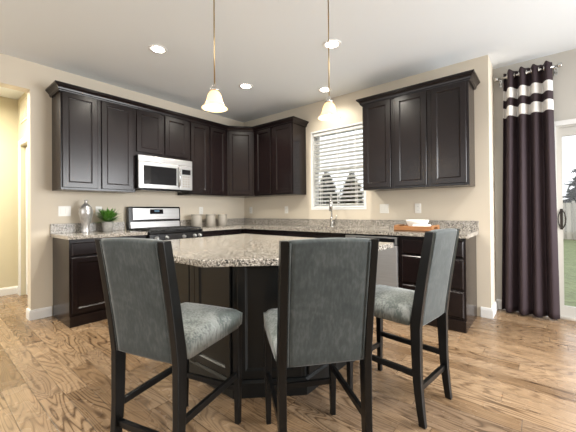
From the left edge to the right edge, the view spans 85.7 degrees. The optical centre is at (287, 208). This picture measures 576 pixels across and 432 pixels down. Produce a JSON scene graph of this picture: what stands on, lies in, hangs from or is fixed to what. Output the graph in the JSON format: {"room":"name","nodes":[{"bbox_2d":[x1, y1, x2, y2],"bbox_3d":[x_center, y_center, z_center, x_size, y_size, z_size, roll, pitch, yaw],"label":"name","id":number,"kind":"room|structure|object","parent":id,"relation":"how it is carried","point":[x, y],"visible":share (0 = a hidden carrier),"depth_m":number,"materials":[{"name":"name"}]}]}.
{"room":"kitchen","nodes":[
{"label":"kitchen","id":0,"kind":"room"},
{"bbox_2d":[0,96,17,287],"bbox_3d":[-5.129,-0.182,3.167,0.120,2.815,3.890,-1,-1,40],"label":"wall","id":1,"kind":"structure","parent":0,"point":[8,106],"depth_m":4.44,"materials":[{"name":"beige paint"}]},
{"bbox_2d":[0,286,17,295],"bbox_3d":[-4.855,1.170,3.302,0.100,0.108,3.049,-1,-1,40],"label":"baseboard","id":2,"kind":"structure","parent":1,"relation":"attached to","point":[8,290],"depth_m":4.42,"materials":[{"name":"white paint"}]},
{"bbox_2d":[18,92,26,294],"bbox_3d":[-3.324,-0.191,4.106,1.460,2.815,0.140,-1,-1,40],"label":"wall","id":3,"kind":"structure","parent":0,"point":[22,128],"depth_m":4.42,"materials":[{"name":"beige paint"}]},
{"bbox_2d":[18,135,27,294],"bbox_3d":[-3.421,0.123,4.141,1.040,2.190,0.109,-1,-1,40],"label":"door frame","id":4,"kind":"structure","parent":3,"relation":"in","point":[23,140],"depth_m":4.39,"materials":[{"name":"white paint"}]},
{"bbox_2d":[20,96,26,123],"bbox_3d":[-3.616,-1.350,4.244,0.460,0.300,0.017,-1,-1,40],"label":"air vent","id":5,"kind":"object","parent":3,"relation":"in","point":[23,104],"visible":0.77,"depth_m":4.22,"materials":[{"name":"beige"}]},
{"bbox_2d":[0,53,243,314],"bbox_3d":[-2.964,-0.200,3.288,0.140,2.815,6.840,-1,-1,40],"label":"wall","id":6,"kind":"structure","parent":0,"point":[32,78],"depth_m":3.50,"materials":[{"name":"beige paint"}]},
{"bbox_2d":[26,306,51,320],"bbox_3d":[-2.784,1.154,3.469,0.156,0.108,0.201,-1,-1,40],"label":"baseboard","id":7,"kind":"structure","parent":6,"relation":"attached to","point":[39,313],"depth_m":3.41,"materials":[{"name":"white paint"}]},
{"bbox_2d":[58,206,70,215],"bbox_3d":[-2.598,0.027,3.608,0.009,0.117,0.124,-1,-1,40],"label":"wall switch","id":8,"kind":"object","parent":6,"relation":"attached to","point":[62,210],"visible":1,"depth_m":3.61,"materials":[{"name":"white plastic"}]},
{"bbox_2d":[50,222,124,233],"bbox_3d":[-2.423,0.225,3.804,0.020,0.108,0.802,-1,-1,40],"label":"backsplash","id":9,"kind":"structure","parent":6,"relation":"attached to","point":[70,227],"depth_m":3.68,"materials":[{"name":"stone"}]},
{"bbox_2d":[52,90,134,192],"bbox_3d":[-2.300,-0.748,3.714,0.345,1.083,0.782,-1,-1,40],"label":"upper cabinet","id":10,"kind":"object","parent":6,"relation":"attached to","point":[93,140],"visible":0.93,"depth_m":3.53,"materials":[{"name":"brown wood"}]},
{"bbox_2d":[45,80,308,131],"bbox_3d":[-1.306,-1.308,4.357,3.325,0.078,0.966,0,0,-27],"label":"crown molding","id":11,"kind":"structure","parent":10,"relation":"attached to","point":[56,86],"depth_m":4.11,"materials":[{"name":"brown wood"}]},
{"bbox_2d":[96,206,101,215],"bbox_3d":[-2.368,0.027,3.885,0.009,0.117,0.072,-1,-1,40],"label":"wall outlet","id":12,"kind":"object","parent":6,"relation":"attached to","point":[98,207],"visible":0.68,"depth_m":3.88,"materials":[{"name":"white plastic"}]},
{"bbox_2d":[135,109,188,160],"bbox_3d":[-1.805,-0.985,4.316,0.345,0.610,0.774,-1,-1,40],"label":"upper cabinet","id":13,"kind":"object","parent":6,"relation":"attached to","point":[156,135],"visible":0.77,"depth_m":4.17,"materials":[{"name":"brown wood"}]},
{"bbox_2d":[135,154,191,192],"bbox_3d":[-1.758,-0.458,4.276,0.455,0.440,0.766,-1,-1,40],"label":"microwave","id":14,"kind":"object","parent":13,"relation":"attached to","point":[152,174],"visible":0.94,"depth_m":4.12,"materials":[{"name":"white metal"}]},
{"bbox_2d":[177,122,226,196],"bbox_3d":[-1.332,-0.748,4.883,0.345,1.083,0.701,-1,-1,40],"label":"upper cabinet","id":15,"kind":"object","parent":6,"relation":"attached to","point":[207,145],"visible":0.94,"depth_m":4.75,"materials":[{"name":"brown wood"}]},
{"bbox_2d":[180,218,243,225],"bbox_3d":[-1.246,0.225,5.224,0.020,0.108,1.340,-1,-1,40],"label":"backsplash","id":16,"kind":"structure","parent":6,"relation":"attached to","point":[232,221],"depth_m":5.27,"materials":[{"name":"stone"}]},
{"bbox_2d":[220,131,262,197],"bbox_3d":[-0.798,-0.750,5.324,0.603,1.083,0.656,-1,-1,40],"label":"upper cabinet","id":17,"kind":"object","parent":6,"relation":"attached to","point":[240,144],"visible":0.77,"depth_m":5.09,"materials":[{"name":"brown wood"}]},
{"bbox_2d":[0,0,575,122],"bbox_3d":[-1.117,-1.682,1.984,8.800,0.100,7.390,-1,-1,40],"label":"ceiling","id":18,"kind":"structure","parent":0,"point":[275,47],"depth_m":3.01,"materials":[{"name":"white paint"}]},
{"bbox_2d":[148,44,167,53],"bbox_3d":[-1.319,-1.618,3.148,0.184,0.008,0.184,-1,-1,40],"label":"recessed light","id":19,"kind":"object","parent":18,"relation":"in","point":[155,48],"visible":1,"depth_m":3.14,"materials":[{"name":"white paint"}]},
{"bbox_2d":[201,0,227,112],"bbox_3d":[-0.488,-1.150,2.053,0.172,0.972,0.172,-1,-1,40],"label":"pendant lamp","id":20,"kind":"object","parent":18,"relation":"hanging from","point":[214,103],"visible":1,"depth_m":2.05,"materials":[{"name":"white glass"}]},
{"bbox_2d":[239,83,252,88],"bbox_3d":[-0.554,-1.617,4.095,0.184,0.008,0.184,-1,-1,40],"label":"recessed light","id":21,"kind":"object","parent":18,"relation":"in","point":[243,85],"visible":1,"depth_m":4.09,"materials":[{"name":"white paint"}]},
{"bbox_2d":[318,87,331,91],"bbox_3d":[0.505,-1.625,4.235,0.184,0.008,0.184,-1,-1,40],"label":"recessed light","id":22,"kind":"object","parent":18,"relation":"in","point":[322,89],"visible":0.84,"depth_m":4.22,"materials":[{"name":"white paint"}]},
{"bbox_2d":[318,0,340,120],"bbox_3d":[0.303,-1.159,2.308,0.172,0.964,0.172,-1,-1,40],"label":"pendant lamp","id":23,"kind":"object","parent":18,"relation":"hanging from","point":[329,113],"visible":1,"depth_m":2.31,"materials":[{"name":"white glass"}]},
{"bbox_2d":[323,39,340,48],"bbox_3d":[0.437,-1.633,3.080,0.184,0.008,0.184,-1,-1,40],"label":"recessed light","id":24,"kind":"object","parent":18,"relation":"in","point":[333,43],"visible":0.91,"depth_m":3.08,"materials":[{"name":"white paint"}]},
{"bbox_2d":[0,294,575,431],"bbox_3d":[-1.105,1.233,1.948,8.800,0.100,7.350,-1,-1,40],"label":"floor","id":25,"kind":"structure","parent":0,"point":[513,371],"depth_m":2.03,"materials":[{"name":"brown wood"}]},
{"bbox_2d":[53,235,145,327],"bbox_3d":[-2.176,0.759,3.611,0.602,0.889,0.782,-1,-1,40],"label":"base cabinet","id":26,"kind":"object","parent":25,"relation":"on","point":[78,295],"visible":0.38,"depth_m":3.25,"materials":[{"name":"brown wood"}]},
{"bbox_2d":[50,230,147,239],"bbox_3d":[-2.182,0.295,3.604,0.645,0.038,0.802,-1,-1,40],"label":"countertop","id":27,"kind":"structure","parent":26,"relation":"on","point":[116,233],"depth_m":3.43,"materials":[{"name":"stone"}]},
{"bbox_2d":[79,200,92,232],"bbox_3d":[-2.369,0.085,3.639,0.146,0.385,0.146,-1,-1,40],"label":"vase","id":28,"kind":"object","parent":27,"relation":"on","point":[85,211],"visible":1,"depth_m":3.60,"materials":[{"name":"metal"}]},
{"bbox_2d":[96,207,122,231],"bbox_3d":[-2.150,0.124,3.815,0.363,0.305,0.382,-1,-1,40],"label":"potted fern","id":29,"kind":"object","parent":27,"relation":"on","point":[107,216],"visible":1,"depth_m":3.76,"materials":[{"name":"green plant"}]},
{"bbox_2d":[102,221,112,231],"bbox_3d":[-2.214,0.216,3.809,0.124,0.122,0.124,-1,-1,40],"label":"pot","id":30,"kind":"object","parent":29,"relation":"attached to","point":[107,226],"depth_m":3.76,"materials":[{"name":"white ceramic"}]},
{"bbox_2d":[126,207,202,239],"bbox_3d":[-1.639,0.585,4.187,0.690,1.237,0.752,-1,-1,40],"label":"range","id":31,"kind":"object","parent":25,"relation":"on","point":[161,223],"visible":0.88,"depth_m":4.20,"materials":[{"name":"silver metal"}]},
{"bbox_2d":[133,228,202,233],"bbox_3d":[-1.645,0.295,4.192,0.585,0.027,0.752,-1,-1,40],"label":"cooktop","id":32,"kind":"object","parent":31,"relation":"in","point":[150,230],"depth_m":4.02,"materials":[{"name":"black metal"}]},
{"bbox_2d":[95,238,242,431],"bbox_3d":[-0.552,0.650,1.545,0.416,1.052,0.572,-1,0,24],"label":"counter stool","id":33,"kind":"object","parent":25,"relation":"on","point":[146,317],"visible":1,"depth_m":1.35,"materials":[{"name":"grey fabric"}]},
{"bbox_2d":[203,229,239,236],"bbox_3d":[-1.201,0.759,4.787,0.602,0.889,0.721,-1,-1,40],"label":"base cabinet","id":34,"kind":"object","parent":25,"relation":"on","point":[230,231],"visible":0.03,"depth_m":4.59,"materials":[{"name":"brown wood"}]},
{"bbox_2d":[193,224,478,238],"bbox_3d":[0.197,0.278,4.042,3.748,0.038,1.360,-1,-1,40],"label":"countertop","id":35,"kind":"structure","parent":34,"relation":"on","point":[463,234],"depth_m":3.99,"materials":[{"name":"stone"}]},
{"bbox_2d":[191,214,201,226],"bbox_3d":[-1.397,0.179,4.748,0.162,0.195,0.162,-1,-1,40],"label":"canister","id":36,"kind":"object","parent":35,"relation":"on","point":[196,219],"visible":0.88,"depth_m":4.68,"materials":[{"name":"brown ceramic"}]},
{"bbox_2d":[206,214,214,225],"bbox_3d":[-1.234,0.181,4.945,0.150,0.192,0.150,-1,-1,40],"label":"canister","id":37,"kind":"object","parent":35,"relation":"on","point":[210,218],"visible":0.94,"depth_m":4.88,"materials":[{"name":"brown ceramic"}]},
{"bbox_2d":[218,214,226,225],"bbox_3d":[-1.084,0.182,5.126,0.154,0.189,0.154,-1,-1,40],"label":"canister","id":38,"kind":"object","parent":35,"relation":"on","point":[222,218],"visible":1,"depth_m":5.06,"materials":[{"name":"brown ceramic"}]},
{"bbox_2d":[329,194,336,226],"bbox_3d":[0.634,0.021,4.363,0.104,0.472,0.249,-1,0,10],"label":"faucet","id":39,"kind":"object","parent":35,"relation":"on","point":[330,202],"visible":1,"depth_m":4.44,"materials":[{"name":"silver metal"}]},
{"bbox_2d":[394,224,439,231],"bbox_3d":[1.438,0.211,3.467,0.400,0.066,0.315,-1,-1,40],"label":"serving tray","id":40,"kind":"object","parent":35,"relation":"on","point":[401,227],"visible":0.84,"depth_m":3.35,"materials":[{"name":"brown wood"}]},
{"bbox_2d":[406,220,428,225],"bbox_3d":[1.461,0.166,3.510,0.252,0.085,0.202,-1,-1,40],"label":"bowl","id":41,"kind":"object","parent":40,"relation":"on","point":[409,222],"visible":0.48,"depth_m":3.43,"materials":[{"name":"white ceramic"}]},
{"bbox_2d":[413,224,430,226],"bbox_3d":[1.437,0.198,3.332,0.180,0.065,0.068,-1,-1,40],"label":"rolled towel","id":42,"kind":"object","parent":40,"relation":"on","point":[428,225],"visible":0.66,"depth_m":3.31,"materials":[{"name":"white fabric"}]},
{"bbox_2d":[174,262,345,398],"bbox_3d":[-0.260,0.743,2.514,1.290,0.874,1.020,-1,-1,40],"label":"kitchen island","id":43,"kind":"object","parent":25,"relation":"on","point":[252,291],"visible":0.16,"depth_m":1.95,"materials":[{"name":"black wood"}]},
{"bbox_2d":[164,234,392,267],"bbox_3d":[-0.281,0.284,2.363,1.680,0.038,1.410,-1,-1,40],"label":"island countertop","id":44,"kind":"structure","parent":43,"relation":"on","point":[237,250],"depth_m":1.99,"materials":[{"name":"stone"}]},
{"bbox_2d":[244,229,284,235],"bbox_3d":[-0.179,0.751,4.825,0.841,0.889,0.602,-1,-1,40],"label":"base cabinet","id":45,"kind":"object","parent":25,"relation":"on","point":[246,231],"visible":0.06,"depth_m":4.59,"materials":[{"name":"brown wood"}]},
{"bbox_2d":[285,231,346,237],"bbox_3d":[0.512,0.741,4.253,0.951,0.889,0.602,-1,-1,40],"label":"base cabinet","id":46,"kind":"object","parent":25,"relation":"on","point":[287,233],"visible":0.04,"depth_m":4.01,"materials":[{"name":"brown wood"}]},
{"bbox_2d":[264,238,378,431],"bbox_3d":[0.120,0.643,1.486,0.416,1.052,0.572,0,0,-11],"label":"counter stool","id":47,"kind":"object","parent":25,"relation":"on","point":[324,314],"visible":1,"depth_m":1.25,"materials":[{"name":"grey fabric"}]},
{"bbox_2d":[345,233,398,287],"bbox_3d":[1.115,0.734,3.737,0.630,0.886,0.602,-1,-1,40],"label":"dishwasher","id":48,"kind":"object","parent":25,"relation":"on","point":[388,261],"visible":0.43,"depth_m":3.38,"materials":[{"name":"silver metal"}]},
{"bbox_2d":[398,236,400,287],"bbox_3d":[1.377,0.729,3.541,0.019,0.888,0.570,-1,-1,40],"label":"filler panel","id":49,"kind":"object","parent":25,"relation":"on","point":[398,236],"visible":0.07,"depth_m":3.32,"materials":[{"name":"brown wood"}]},
{"bbox_2d":[346,228,459,428],"bbox_3d":[0.707,0.642,1.943,0.416,1.052,0.572,0,-1,-43],"label":"counter stool","id":50,"kind":"object","parent":25,"relation":"on","point":[429,301],"visible":0.84,"depth_m":1.76,"materials":[{"name":"grey fabric"}]},
{"bbox_2d":[400,236,476,332],"bbox_3d":[1.620,0.725,3.334,0.617,0.889,0.602,-1,-1,40],"label":"base cabinet","id":51,"kind":"object","parent":25,"relation":"on","point":[462,309],"visible":0.51,"depth_m":3.06,"materials":[{"name":"brown wood"}]},
{"bbox_2d":[244,55,495,315],"bbox_3d":[0.811,-0.221,4.711,3.855,2.815,0.450,-1,-1,40],"label":"wall","id":52,"kind":"structure","parent":0,"point":[476,203],"depth_m":3.69,"materials":[{"name":"beige paint"}]},
{"bbox_2d":[254,123,305,196],"bbox_3d":[-0.146,-0.757,4.986,0.830,1.083,0.345,-1,-1,40],"label":"upper cabinet","id":53,"kind":"object","parent":52,"relation":"attached to","point":[279,151],"visible":1,"depth_m":4.79,"materials":[{"name":"brown wood"}]},
{"bbox_2d":[311,122,365,209],"bbox_3d":[0.751,-0.589,4.556,0.910,1.200,0.146,-1,-1,40],"label":"window","id":54,"kind":"structure","parent":52,"relation":"in","point":[313,199],"depth_m":4.77,"materials":[{"name":"white plastic"}]},
{"bbox_2d":[313,124,363,207],"bbox_3d":[0.731,-0.589,4.531,0.830,1.140,0.050,-1,-1,40],"label":"window blind","id":55,"kind":"object","parent":54,"relation":"attached to","point":[338,131],"visible":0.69,"depth_m":4.51,"materials":[{"name":"white plastic"}]},
{"bbox_2d":[244,218,478,230],"bbox_3d":[0.624,0.205,4.559,3.748,0.108,0.020,-1,-1,40],"label":"backsplash","id":56,"kind":"structure","parent":52,"relation":"attached to","point":[462,225],"depth_m":4.28,"materials":[{"name":"stone"}]},
{"bbox_2d":[362,99,399,190],"bbox_3d":[1.182,-0.776,3.885,0.383,1.083,0.345,-1,-1,40],"label":"upper cabinet","id":57,"kind":"object","parent":52,"relation":"attached to","point":[377,116],"visible":0.85,"depth_m":3.75,"materials":[{"name":"brown wood"}]},
{"bbox_2d":[380,204,388,212],"bbox_3d":[1.253,-0.002,4.046,0.118,0.117,0.009,-1,-1,40],"label":"wall switch","id":58,"kind":"object","parent":52,"relation":"attached to","point":[384,208],"visible":1,"depth_m":4.04,"materials":[{"name":"white plastic"}]},
{"bbox_2d":[415,203,420,212],"bbox_3d":[1.580,-0.007,3.775,0.072,0.117,0.009,-1,-1,40],"label":"wall outlet","id":59,"kind":"object","parent":52,"relation":"attached to","point":[417,206],"visible":1,"depth_m":3.77,"materials":[{"name":"white plastic"}]},
{"bbox_2d":[393,80,474,189],"bbox_3d":[1.631,-0.783,3.512,0.783,1.083,0.345,-1,-1,40],"label":"upper cabinet","id":60,"kind":"object","parent":52,"relation":"attached to","point":[434,129],"visible":0.93,"depth_m":3.34,"materials":[{"name":"brown wood"}]},
{"bbox_2d":[356,69,479,106],"bbox_3d":[1.467,-1.336,3.625,1.286,0.078,0.384,-1,-1,40],"label":"crown molding","id":61,"kind":"structure","parent":60,"relation":"attached to","point":[470,75],"depth_m":3.38,"materials":[{"name":"brown wood"}]},
{"bbox_2d":[481,299,547,318],"bbox_3d":[2.462,1.109,3.331,0.610,0.108,0.466,-1,-1,40],"label":"baseboard","id":62,"kind":"structure","parent":52,"relation":"attached to","point":[489,313],"depth_m":3.34,"materials":[{"name":"white paint"}]},
{"bbox_2d":[493,49,575,299],"bbox_3d":[3.447,-0.256,2.909,2.785,2.815,0.140,-1,-1,40],"label":"wall","id":63,"kind":"structure","parent":0,"point":[564,83],"depth_m":3.55,"materials":[{"name":"grey paint"}]},
{"bbox_2d":[494,63,561,87],"bbox_3d":[2.623,-1.463,3.412,0.586,0.090,0.136,-1,-1,40],"label":"curtain rod","id":64,"kind":"object","parent":63,"relation":"attached to","point":[558,65],"visible":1,"depth_m":3.31,"materials":[{"name":"silver metal"}]},
{"bbox_2d":[502,61,559,319],"bbox_3d":[2.607,-0.201,3.373,0.502,2.690,0.147,-1,-1,40],"label":"curtain","id":65,"kind":"object","parent":64,"relation":"hanging from","point":[530,264],"visible":1,"depth_m":3.35,"materials":[{"name":"dark plum-brown fabric"},{"name":"white fabric"}]},
{"bbox_2d":[554,118,575,320],"bbox_3d":[3.615,0.104,2.764,1.910,2.090,0.190,-1,-1,40],"label":"door","id":66,"kind":"structure","parent":63,"relation":"in","point":[563,128],"depth_m":3.29,"materials":[{"name":"white paint"}]},
{"label":"outside","id":67,"kind":"structure","parent":0,"visible":0},
{"bbox_2d":[563,239,575,306],"bbox_3d":[18.567,1.508,29.122,90.000,0.200,59.300,-1,-1,40],"label":"ground","id":68,"kind":"structure","parent":67,"point":[569,244],"depth_m":6.61,"materials":[{"name":"green plant"}]},
{"bbox_2d":[319,172,341,203],"bbox_3d":[1.908,-0.194,15.000,2.763,3.389,2.637,-1,-1,40],"label":"conifer","id":69,"kind":"object","parent":68,"relation":"on","point":[329,187],"visible":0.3,"depth_m":14.77,"materials":[{"name":"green plant"}]},
{"bbox_2d":[339,170,363,203],"bbox_3d":[3.718,-0.284,17.953,2.822,3.927,3.261,-1,-1,40],"label":"conifer","id":70,"kind":"object","parent":68,"relation":"on","point":[344,186],"visible":0.31,"depth_m":17.70,"materials":[{"name":"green plant"}]},
{"bbox_2d":[563,201,575,239],"bbox_3d":[9.076,0.547,16.122,30.000,1.700,0.170,-1,-1,40],"label":"fence","id":71,"kind":"object","parent":68,"relation":"on","point":[569,231],"visible":0.02,"depth_m":13.42,"materials":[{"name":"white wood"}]},
{"bbox_2d":[563,169,575,212],"bbox_3d":[14.452,-1.081,14.308,4.240,5.064,4.142,-1,-1,40],"label":"conifer","id":72,"kind":"object","parent":68,"relation":"on","point":[571,196],"visible":0.32,"depth_m":14.81,"materials":[{"name":"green plant"}]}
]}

